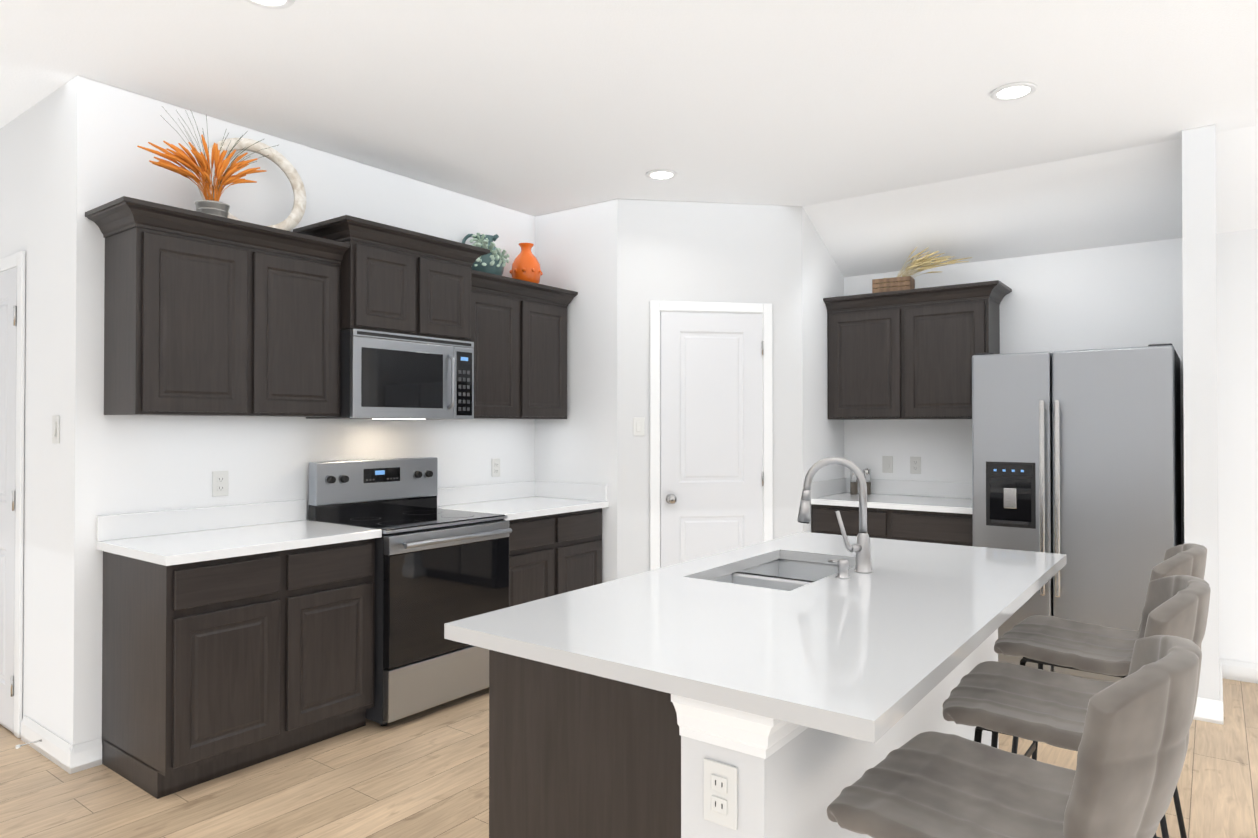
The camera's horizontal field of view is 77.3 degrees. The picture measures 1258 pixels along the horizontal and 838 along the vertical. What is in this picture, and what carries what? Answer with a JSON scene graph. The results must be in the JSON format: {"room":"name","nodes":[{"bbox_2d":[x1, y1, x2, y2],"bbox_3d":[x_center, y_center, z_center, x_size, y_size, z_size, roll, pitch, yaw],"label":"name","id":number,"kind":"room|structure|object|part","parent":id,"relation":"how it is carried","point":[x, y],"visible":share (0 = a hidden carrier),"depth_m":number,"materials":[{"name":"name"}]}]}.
{"room":"kitchen","nodes":[
{"label":"kitchen","id":0,"kind":"room"},
{"bbox_2d":[0,84,65,737],"bbox_3d":[-3.529,0.022,4.204,3.100,2.800,0.120,0,-1,37],"label":"wall","id":1,"kind":"structure","parent":0,"point":[32,179],"depth_m":3.39,"materials":[{"name":"white paint"}]},
{"bbox_2d":[0,268,16,732],"bbox_3d":[-3.091,0.365,3.755,0.813,2.090,0.065,0,-1,37],"label":"hall door","id":2,"kind":"structure","parent":1,"relation":"in","point":[8,323],"depth_m":3.59,"materials":[{"name":"white paint"}]},
{"bbox_2d":[0,251,25,737],"bbox_3d":[-3.078,0.335,3.778,0.942,2.166,0.016,0,-1,37],"label":"trim","id":3,"kind":"structure","parent":1,"relation":"attached to","point":[13,261],"depth_m":3.50,"materials":[{"name":"white paint"}]},
{"bbox_2d":[21,715,73,773],"bbox_3d":[-2.449,1.361,3.304,0.574,0.105,0.014,0,-1,37],"label":"baseboard","id":4,"kind":"structure","parent":1,"relation":"attached to","point":[53,747],"depth_m":3.28,"materials":[{"name":"white paint"}]},
{"bbox_2d":[15,739,41,748],"bbox_3d":[-2.502,1.354,3.278,0.015,0.016,0.088,0,-1,37],"label":"doorstop","id":5,"kind":"object","parent":4,"relation":"attached to","point":[17,746],"visible":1,"depth_m":3.27,"materials":[{"name":"silver metal"}]},
{"bbox_2d":[52,415,59,442],"bbox_3d":[-2.390,0.044,3.273,0.072,0.116,0.013,0,-1,37],"label":"light switch","id":6,"kind":"object","parent":1,"relation":"attached to","point":[55,429],"visible":0.98,"depth_m":3.26,"materials":[{"name":"white plastic"}]},
{"bbox_2d":[62,75,534,745],"bbox_3d":[-0.977,0.029,4.938,0.120,2.800,4.345,0,-1,37],"label":"wall","id":7,"kind":"structure","parent":0,"point":[128,463],"depth_m":3.49,"materials":[{"name":"white paint"}]},
{"bbox_2d":[69,738,101,773],"bbox_3d":[-2.194,1.360,3.176,0.014,0.105,0.112,0,-1,37],"label":"baseboard","id":8,"kind":"structure","parent":7,"relation":"attached to","point":[86,755],"depth_m":3.17,"materials":[{"name":"white paint"}]},
{"bbox_2d":[85,196,349,416],"bbox_3d":[-1.768,-0.425,3.459,0.377,0.821,0.965,0,-1,37],"label":"upper cabinet","id":9,"kind":"object","parent":7,"relation":"attached to","point":[205,314],"visible":1,"depth_m":3.29,"materials":[{"name":"brown wood"}]},
{"bbox_2d":[137,110,277,217],"bbox_3d":[-1.786,-1.069,3.386,0.162,0.464,0.596,0,-1,37],"label":"potted plant","id":10,"kind":"object","parent":9,"relation":"on","point":[210,204],"visible":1,"depth_m":3.35,"materials":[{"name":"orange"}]},
{"bbox_2d":[197,138,305,230],"bbox_3d":[-1.742,-1.072,3.652,0.476,0.472,0.102,1,-1,-43],"label":"hoop","id":11,"kind":"object","parent":9,"relation":"on","point":[291,221],"visible":0.46,"depth_m":3.73},
{"bbox_2d":[212,471,227,496],"bbox_3d":[-1.878,0.297,3.615,0.009,0.116,0.072,0,-1,37],"label":"outlet","id":12,"kind":"object","parent":7,"relation":"attached to","point":[219,483],"visible":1,"depth_m":3.61,"materials":[{"name":"white plastic"}]},
{"bbox_2d":[293,215,489,341],"bbox_3d":[-1.221,-0.685,4.134,0.452,0.511,0.902,0,-1,37],"label":"upper cabinet","id":13,"kind":"object","parent":7,"relation":"attached to","point":[400,280],"visible":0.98,"depth_m":3.95,"materials":[{"name":"brown wood"}]},
{"bbox_2d":[306,328,473,419],"bbox_3d":[-1.223,-0.212,4.131,0.447,0.427,0.758,0,-1,37],"label":"over-the-range microwave","id":14,"kind":"object","parent":13,"relation":"attached to","point":[385,375],"visible":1,"depth_m":3.95,"materials":[{"name":"grey metal"}]},
{"bbox_2d":[492,458,499,476],"bbox_3d":[-0.845,0.310,5.003,0.009,0.116,0.072,0,-1,37],"label":"outlet","id":15,"kind":"object","parent":7,"relation":"attached to","point":[496,467],"visible":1,"depth_m":5.00,"materials":[{"name":"white plastic"}]},
{"bbox_2d":[471,270,577,418],"bbox_3d":[-0.737,-0.412,4.845,0.377,0.821,0.956,0,-1,37],"label":"upper cabinet","id":16,"kind":"object","parent":7,"relation":"attached to","point":[518,333],"visible":0.81,"depth_m":4.72,"materials":[{"name":"brown wood"}]},
{"bbox_2d":[462,233,509,275],"bbox_3d":[-0.862,-0.975,4.738,0.304,0.299,0.284,0,-1,0],"label":"jug","id":17,"kind":"object","parent":16,"relation":"on","point":[493,261],"visible":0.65,"depth_m":4.67,"materials":[{"name":"teal ceramic"}]},
{"bbox_2d":[509,243,542,283],"bbox_3d":[-0.655,-0.968,5.011,0.205,0.290,0.214,0,-1,37],"label":"vase","id":18,"kind":"object","parent":16,"relation":"on","point":[526,265],"visible":0.88,"depth_m":4.94,"materials":[{"name":"orange ceramic"}]},
{"bbox_2d":[535,199,616,582],"bbox_3d":[-0.318,0.031,5.137,0.700,2.800,0.120,0,-1,37],"label":"wall","id":19,"kind":"structure","parent":0,"point":[576,249],"depth_m":5.03,"materials":[{"name":"white paint"}]},
{"bbox_2d":[0,678,1257,837],"bbox_3d":[-0.262,1.442,1.966,11.240,0.080,8.240,0,-1,37],"label":"floor","id":20,"kind":"structure","parent":0,"point":[423,774],"depth_m":2.99,"materials":[{"name":"brown wood"}]},
{"bbox_2d":[102,538,374,798],"bbox_3d":[-1.657,0.976,3.409,0.600,0.878,0.893,0,-1,37],"label":"base cabinet","id":21,"kind":"object","parent":20,"relation":"on","point":[213,669],"visible":0.96,"depth_m":3.12,"materials":[{"name":"brown wood"}]},
{"bbox_2d":[96,499,381,565],"bbox_3d":[-1.650,0.467,3.393,0.635,0.138,0.918,0,-1,37],"label":"countertop","id":22,"kind":"structure","parent":21,"relation":"on","point":[174,537],"depth_m":3.36,"materials":[{"name":"white stone"}]},
{"bbox_2d":[308,457,511,725],"bbox_3d":[-1.091,0.818,4.023,0.717,1.205,0.762,0,-1,37],"label":"electric range","id":23,"kind":"object","parent":20,"relation":"on","point":[436,569],"visible":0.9,"depth_m":3.85,"materials":[{"name":"grey metal"}]},
{"bbox_2d":[508,508,601,606],"bbox_3d":[-0.663,0.988,4.744,0.600,0.878,0.904,0,-1,37],"label":"base cabinet","id":24,"kind":"object","parent":20,"relation":"on","point":[554,554],"visible":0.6,"depth_m":4.58,"materials":[{"name":"brown wood"}]},
{"bbox_2d":[437,481,608,520],"bbox_3d":[-0.649,0.480,4.739,0.635,0.138,0.904,0,-1,37],"label":"countertop","id":25,"kind":"structure","parent":24,"relation":"on","point":[519,500],"depth_m":4.87,"materials":[{"name":"white stone"}]},
{"bbox_2d":[489,557,997,837],"bbox_3d":[0.530,0.966,2.400,0.774,0.878,1.966,0,-1,37],"label":"kitchen island","id":26,"kind":"object","parent":20,"relation":"on","point":[572,755],"depth_m":1.65,"materials":[{"name":"white paint"}]},
{"bbox_2d":[444,572,995,744],"bbox_3d":[0.224,0.508,1.894,1.036,0.042,0.830,0,-1,37],"label":"island countertop","id":27,"kind":"structure","parent":26,"relation":"on","point":[850,668],"depth_m":1.71,"materials":[{"name":"white stone"}]},
{"bbox_2d":[711,559,850,590],"bbox_3d":[0.516,0.631,2.616,0.434,0.204,0.754,0,-1,37],"label":"sink","id":28,"kind":"object","parent":27,"relation":"in","point":[779,574],"depth_m":2.87,"materials":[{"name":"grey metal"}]},
{"bbox_2d":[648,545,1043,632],"bbox_3d":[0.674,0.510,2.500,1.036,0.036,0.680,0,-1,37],"label":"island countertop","id":29,"kind":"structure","parent":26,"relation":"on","point":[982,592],"depth_m":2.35,"materials":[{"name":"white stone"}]},
{"bbox_2d":[797,457,875,576],"bbox_3d":[0.650,0.308,2.540,0.231,0.370,0.187,0,-1,37],"label":"faucet","id":30,"kind":"object","parent":29,"relation":"on","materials":[{"name":"grey metal"}]},
{"bbox_2d":[811,504,972,545],"bbox_3d":[1.773,0.991,5.066,1.026,0.878,0.600,0,-1,37],"label":"base cabinet","id":31,"kind":"object","parent":20,"relation":"on","point":[934,527],"visible":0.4,"depth_m":4.79,"materials":[{"name":"brown wood"}]},
{"bbox_2d":[811,478,972,513],"bbox_3d":[1.763,0.483,5.056,1.026,0.138,0.635,0,-1,37],"label":"countertop","id":32,"kind":"structure","parent":31,"relation":"on","point":[938,496],"depth_m":5.16,"materials":[{"name":"white stone"}]},
{"bbox_2d":[850,470,857,494],"bbox_3d":[1.549,0.430,5.415,0.052,0.178,0.052,0,-1,31],"label":"salt","id":33,"kind":"object","parent":32,"relation":"on","point":[854,482],"depth_m":5.39,"materials":[{"name":"clear glass"}]},
{"bbox_2d":[863,468,870,494],"bbox_3d":[1.641,0.430,5.421,0.052,0.178,0.052,0,-1,31],"label":"salt","id":34,"kind":"object","parent":32,"relation":"on","point":[867,472],"depth_m":5.40,"materials":[{"name":"clear glass"}]},
{"bbox_2d":[827,635,1201,837],"bbox_3d":[0.713,0.889,1.468,0.580,1.016,0.484,0,-1,41],"label":"stool","id":35,"kind":"object","parent":20,"relation":"on","point":[1121,780],"visible":1,"depth_m":1.38,"materials":[{"name":"grey fabric"}]},
{"bbox_2d":[972,343,1180,680],"bbox_3d":[2.485,0.529,4.367,0.930,1.790,0.842,0,-1,37],"label":"refrigerator","id":36,"kind":"object","parent":20,"relation":"on","point":[1076,457],"visible":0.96,"depth_m":4.05,"materials":[{"name":"grey metal"}]},
{"bbox_2d":[943,575,1210,837],"bbox_3d":[1.129,0.894,2.010,0.580,1.016,0.484,0,-1,34],"label":"stool","id":37,"kind":"object","parent":20,"relation":"on","point":[995,698],"visible":0.54,"depth_m":1.98,"materials":[{"name":"grey fabric"}]},
{"bbox_3d":[1.119,1.088,2.015,0.474,0.628,0.386,0,-1,34],"label":"frame","id":38,"kind":"part","parent":37,"relation":"part of","materials":[{"name":"black metal"}]},
{"bbox_3d":[1.127,0.583,2.014,0.586,0.399,0.492,0,-1,34],"label":"seat","id":39,"kind":"part","parent":37,"relation":"part of","materials":[{"name":"grey fabric"}]},
{"bbox_2d":[994,543,1206,837],"bbox_3d":[1.531,0.899,2.568,0.580,1.016,0.484,0,-1,39],"label":"stool","id":40,"kind":"object","parent":20,"relation":"on","point":[1040,640],"visible":0.5,"depth_m":2.53,"materials":[{"name":"grey fabric"}]},
{"bbox_3d":[1.522,1.093,2.574,0.474,0.628,0.386,0,-1,39],"label":"frame","id":41,"kind":"part","parent":40,"relation":"part of","materials":[{"name":"black metal"}]},
{"bbox_3d":[1.530,0.588,2.572,0.586,0.399,0.492,0,-1,39],"label":"seat","id":42,"kind":"part","parent":40,"relation":"part of","materials":[{"name":"grey fabric"}]},
{"bbox_2d":[0,0,1257,215],"bbox_3d":[-0.262,-1.448,1.993,11.240,0.100,8.240,0,-1,37],"label":"ceiling","id":43,"kind":"structure","parent":0,"point":[536,106],"depth_m":3.23,"materials":[{"name":"white paint"}]},
{"bbox_2d":[245,0,294,8],"bbox_3d":[-1.190,-1.388,2.571,0.180,0.010,0.180,0,-1,37],"label":"recessed light","id":44,"kind":"object","parent":43,"relation":"in","point":[275,4],"visible":1,"depth_m":2.62,"materials":[{"name":"white paint"}]},
{"bbox_2d":[646,169,677,179],"bbox_3d":[0.183,-1.371,4.416,0.180,0.010,0.180,0,-1,37],"label":"recessed light","id":45,"kind":"object","parent":43,"relation":"in","point":[661,174],"visible":0.94,"depth_m":4.40,"materials":[{"name":"white paint"}]},
{"bbox_2d":[990,82,1036,100],"bbox_3d":[1.623,-1.381,3.319,0.180,0.010,0.180,0,-1,37],"label":"recessed light","id":46,"kind":"object","parent":43,"relation":"in","point":[1013,91],"visible":1,"depth_m":3.31,"materials":[{"name":"white paint"}]},
{"bbox_2d":[617,199,802,578],"bbox_3d":[0.513,0.030,5.027,1.202,2.800,0.120,0,-1,-8],"label":"wall","id":47,"kind":"structure","parent":0,"point":[683,251],"depth_m":4.96,"materials":[{"name":"white paint"}]},
{"bbox_2d":[633,417,644,435],"bbox_3d":[0.062,0.049,4.892,0.072,0.116,0.013,0,-1,-8],"label":"light switch","id":48,"kind":"object","parent":47,"relation":"attached to","point":[638,426],"visible":1,"depth_m":4.89,"materials":[{"name":"white plastic"}]},
{"bbox_2d":[650,301,772,570],"bbox_3d":[0.522,0.346,4.954,0.792,2.166,0.016,0,-1,-8],"label":"trim","id":49,"kind":"structure","parent":47,"relation":"attached to","point":[658,307],"depth_m":4.95,"materials":[{"name":"white paint"}]},
{"bbox_2d":[660,312,763,567],"bbox_3d":[0.530,0.376,4.921,0.663,2.090,0.079,0,-1,-8],"label":"pantry door","id":50,"kind":"structure","parent":47,"relation":"in","point":[712,478],"depth_m":4.95,"materials":[{"name":"white paint"}]},
{"bbox_2d":[802,207,843,531],"bbox_3d":[1.280,0.033,5.375,0.120,2.800,0.710,0,-1,37],"label":"wall","id":51,"kind":"structure","parent":0,"point":[823,434],"depth_m":5.25,"materials":[{"name":"white paint"}]},
{"bbox_2d":[802,125,1257,276],"bbox_3d":[3.828,-1.210,3.491,6.230,0.350,0.710,0,-1,37],"label":"ceiling","id":52,"kind":"structure","parent":0,"point":[1132,195],"depth_m":4.55,"materials":[{"name":"white paint"}]},
{"bbox_2d":[844,229,1257,662],"bbox_3d":[4.027,0.019,3.849,6.350,2.800,0.120,0,-1,37],"label":"wall","id":53,"kind":"structure","parent":0,"point":[1124,296],"depth_m":4.58,"materials":[{"name":"white paint"}]},
{"bbox_2d":[882,456,892,472],"bbox_3d":[1.785,0.314,5.431,0.072,0.116,0.013,0,-1,37],"label":"light switch","id":54,"kind":"object","parent":53,"relation":"attached to","point":[887,464],"visible":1,"depth_m":5.43,"materials":[{"name":"white plastic"}]},
{"bbox_2d":[910,456,920,473],"bbox_3d":[1.938,0.312,5.319,0.072,0.116,0.009,0,-1,37],"label":"outlet","id":55,"kind":"object","parent":53,"relation":"attached to","point":[915,465],"visible":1,"depth_m":5.32,"materials":[{"name":"white plastic"}]},
{"bbox_2d":[823,280,1011,419],"bbox_3d":[1.869,-0.410,5.146,1.098,0.821,0.377,0,-1,37],"label":"upper cabinet","id":56,"kind":"object","parent":53,"relation":"attached to","point":[905,354],"visible":0.98,"depth_m":5.03,"materials":[{"name":"brown wood"}]},
{"bbox_2d":[872,247,971,292],"bbox_3d":[1.852,-0.951,5.016,0.599,0.257,0.336,0,-1,31],"label":"basket","id":57,"kind":"object","parent":56,"relation":"on","point":[903,282],"visible":0.9,"depth_m":5.07,"materials":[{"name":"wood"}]},
{"bbox_2d":[1220,658,1257,683],"bbox_3d":[4.891,1.360,3.109,4.095,0.105,0.014,0,-1,37],"label":"baseboard","id":58,"kind":"structure","parent":53,"relation":"attached to","point":[1243,671],"depth_m":4.27,"materials":[{"name":"white paint"}]},
{"bbox_2d":[1182,124,1219,700],"bbox_3d":[2.950,0.021,4.052,0.130,2.800,0.840,0,-1,37],"label":"wall","id":59,"kind":"structure","parent":0,"point":[1200,408],"depth_m":3.71,"materials":[{"name":"white paint"}]},
{"bbox_2d":[1193,697,1222,724],"bbox_3d":[2.695,1.365,3.696,0.158,0.105,0.014,0,-1,37],"label":"baseboard","id":60,"kind":"structure","parent":59,"relation":"attached to","point":[1208,710],"depth_m":3.68,"materials":[{"name":"white paint"}]},
{"bbox_2d":[1219,658,1223,723],"bbox_3d":[3.009,1.368,3.996,0.014,0.105,0.840,0,-1,37],"label":"baseboard","id":61,"kind":"structure","parent":59,"relation":"attached to","point":[1220,683],"depth_m":3.93,"materials":[{"name":"white paint"}]}
]}

